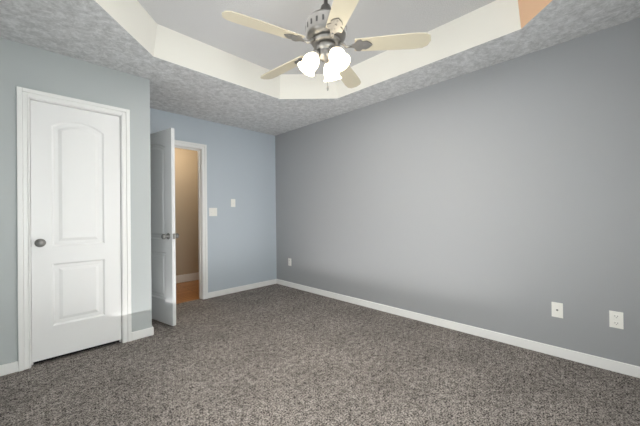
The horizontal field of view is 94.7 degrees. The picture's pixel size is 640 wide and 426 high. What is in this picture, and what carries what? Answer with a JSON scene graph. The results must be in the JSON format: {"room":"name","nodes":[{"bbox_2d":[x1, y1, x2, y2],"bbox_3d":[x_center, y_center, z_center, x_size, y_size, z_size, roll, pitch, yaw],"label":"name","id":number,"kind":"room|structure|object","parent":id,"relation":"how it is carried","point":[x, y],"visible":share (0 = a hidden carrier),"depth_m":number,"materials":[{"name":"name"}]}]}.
{"room":"empty bedroom","nodes":[
{"label":"empty bedroom","id":0,"kind":"room"},
{"bbox_2d":[0,37,151,364],"bbox_3d":[-2.065,-0.052,2.445,0.115,2.440,1.160,-1,0,45],"label":"wall","id":1,"kind":"structure","parent":0,"point":[30,67],"depth_m":2.38,"materials":[{"name":"grey paint"}]},
{"bbox_2d":[0,361,17,375],"bbox_3d":[-2.320,1.130,2.079,0.014,0.078,0.270,-1,0,45],"label":"baseboard","id":2,"kind":"structure","parent":1,"relation":"attached to","point":[8,368],"depth_m":2.14,"materials":[{"name":"white wood"}]},
{"bbox_2d":[16,86,131,371],"bbox_3d":[-2.022,0.115,2.473,0.133,2.105,0.720,-1,0,45],"label":"door frame","id":3,"kind":"structure","parent":1,"relation":"attached to","point":[24,96],"depth_m":2.23,"materials":[{"name":"white wood"}]},
{"bbox_2d":[30,100,120,362],"bbox_3d":[-1.983,0.135,2.434,0.104,1.999,0.576,-1,0,45],"label":"closet door","id":4,"kind":"structure","parent":1,"relation":"in","point":[75,238],"depth_m":2.42,"materials":[{"name":"white wood"}]},
{"bbox_2d":[132,327,153,340],"bbox_3d":[-1.653,1.125,2.751,0.014,0.078,0.184,-1,0,45],"label":"baseboard","id":5,"kind":"structure","parent":1,"relation":"attached to","point":[142,333],"depth_m":2.74,"materials":[{"name":"white wood"}]},
{"bbox_2d":[175,148,198,275],"bbox_3d":[-2.814,-0.035,4.657,0.115,2.440,3.475,-1,0,45],"label":"wall","id":6,"kind":"structure","parent":0,"point":[186,203],"depth_m":5.09,"materials":[{"name":"beige paint"}]},
{"bbox_2d":[176,272,198,282],"bbox_3d":[-2.574,1.118,4.790,0.014,0.130,2.730,-1,0,45],"label":"baseboard","id":7,"kind":"structure","parent":6,"relation":"attached to","point":[187,277],"depth_m":5.08,"materials":[{"name":"white wood"}]},
{"bbox_2d":[176,280,198,303],"bbox_3d":[-2.367,1.210,4.223,1.335,0.056,3.475,-1,0,45],"label":"floor","id":8,"kind":"structure","parent":0,"point":[187,291],"depth_m":4.43,"materials":[{"name":"brown wood"}]},
{"bbox_2d":[150,108,276,292],"bbox_3d":[-1.913,-0.049,3.763,0.115,2.440,3.245,-1,0,45],"label":"wall","id":9,"kind":"structure","parent":0,"point":[241,171],"depth_m":4.36,"materials":[{"name":"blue paint"}]},
{"bbox_2d":[150,128,178,325],"bbox_3d":[-1.800,0.144,3.233,0.795,2.003,0.252,-1,0,45],"label":"hall door","id":10,"kind":"structure","parent":9,"relation":"in","point":[164,235],"depth_m":3.07,"materials":[{"name":"white wood"}]},
{"bbox_2d":[175,140,207,298],"bbox_3d":[-1.913,0.121,3.759,0.151,2.100,0.913,-1,0,45],"label":"door frame","id":11,"kind":"structure","parent":9,"relation":"attached to","point":[201,149],"depth_m":4.01,"materials":[{"name":"white wood"}]},
{"bbox_2d":[209,208,216,215],"bbox_3d":[-1.484,-0.014,4.100,0.018,0.115,0.116,-1,0,45],"label":"double light switch","id":12,"kind":"object","parent":9,"relation":"attached to","point":[212,211],"visible":1,"depth_m":4.10,"materials":[{"name":"white plastic"}]},
{"bbox_2d":[231,199,234,206],"bbox_3d":[-1.269,-0.147,4.318,0.018,0.115,0.070,-1,0,45],"label":"light switch","id":13,"kind":"object","parent":9,"relation":"attached to","point":[232,202],"visible":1,"depth_m":4.31,"materials":[{"name":"white plastic"}]},
{"bbox_2d":[208,279,275,297],"bbox_3d":[-1.128,1.126,4.444,0.014,0.078,1.156,-1,0,45],"label":"baseboard","id":14,"kind":"structure","parent":9,"relation":"attached to","point":[238,289],"depth_m":4.38,"materials":[{"name":"white wood"}]},
{"bbox_2d":[0,284,639,425],"bbox_3d":[-0.256,1.176,2.126,4.615,0.060,3.475,-1,0,45],"label":"floor","id":15,"kind":"structure","parent":0,"point":[275,355],"depth_m":2.04,"materials":[{"name":"grey carpet"}]},
{"bbox_2d":[0,0,639,135],"bbox_3d":[-0.308,-1.453,2.160,4.680,0.320,3.475,-1,0,45],"label":"ceiling","id":16,"kind":"structure","parent":0,"point":[203,59],"depth_m":2.45,"materials":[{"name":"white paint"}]},
{"bbox_2d":[222,0,430,90],"bbox_3d":[0.001,-1.187,1.966,1.236,0.741,1.269,-1,0,45],"label":"ceiling fan","id":17,"kind":"object","parent":16,"relation":"hanging from","point":[326,29],"visible":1,"depth_m":1.87,"materials":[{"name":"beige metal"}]},
{"bbox_2d":[275,18,639,366],"bbox_3d":[0.891,-0.081,3.346,4.680,2.440,0.115,-1,0,45],"label":"wall","id":18,"kind":"structure","parent":0,"point":[503,197],"depth_m":2.62,"materials":[{"name":"grey paint"}]},
{"bbox_2d":[276,279,639,377],"bbox_3d":[0.858,1.100,3.296,4.450,0.078,0.014,-1,0,45],"label":"baseboard","id":19,"kind":"structure","parent":18,"relation":"attached to","point":[606,364],"depth_m":2.61,"materials":[{"name":"white wood"}]},
{"bbox_2d":[551,302,562,317],"bbox_3d":[1.852,0.759,2.304,0.070,0.115,0.018,-1,0,45],"label":"outlet","id":20,"kind":"object","parent":18,"relation":"attached to","point":[557,309],"visible":1,"depth_m":2.30,"materials":[{"name":"white plastic"}]},
{"bbox_2d":[609,310,623,328],"bbox_3d":[2.087,0.752,2.077,0.070,0.115,0.010,-1,0,45],"label":"electrical outlet","id":21,"kind":"object","parent":18,"relation":"attached to","point":[615,319],"visible":1,"depth_m":2.08,"materials":[{"name":"white plastic"}]}
]}

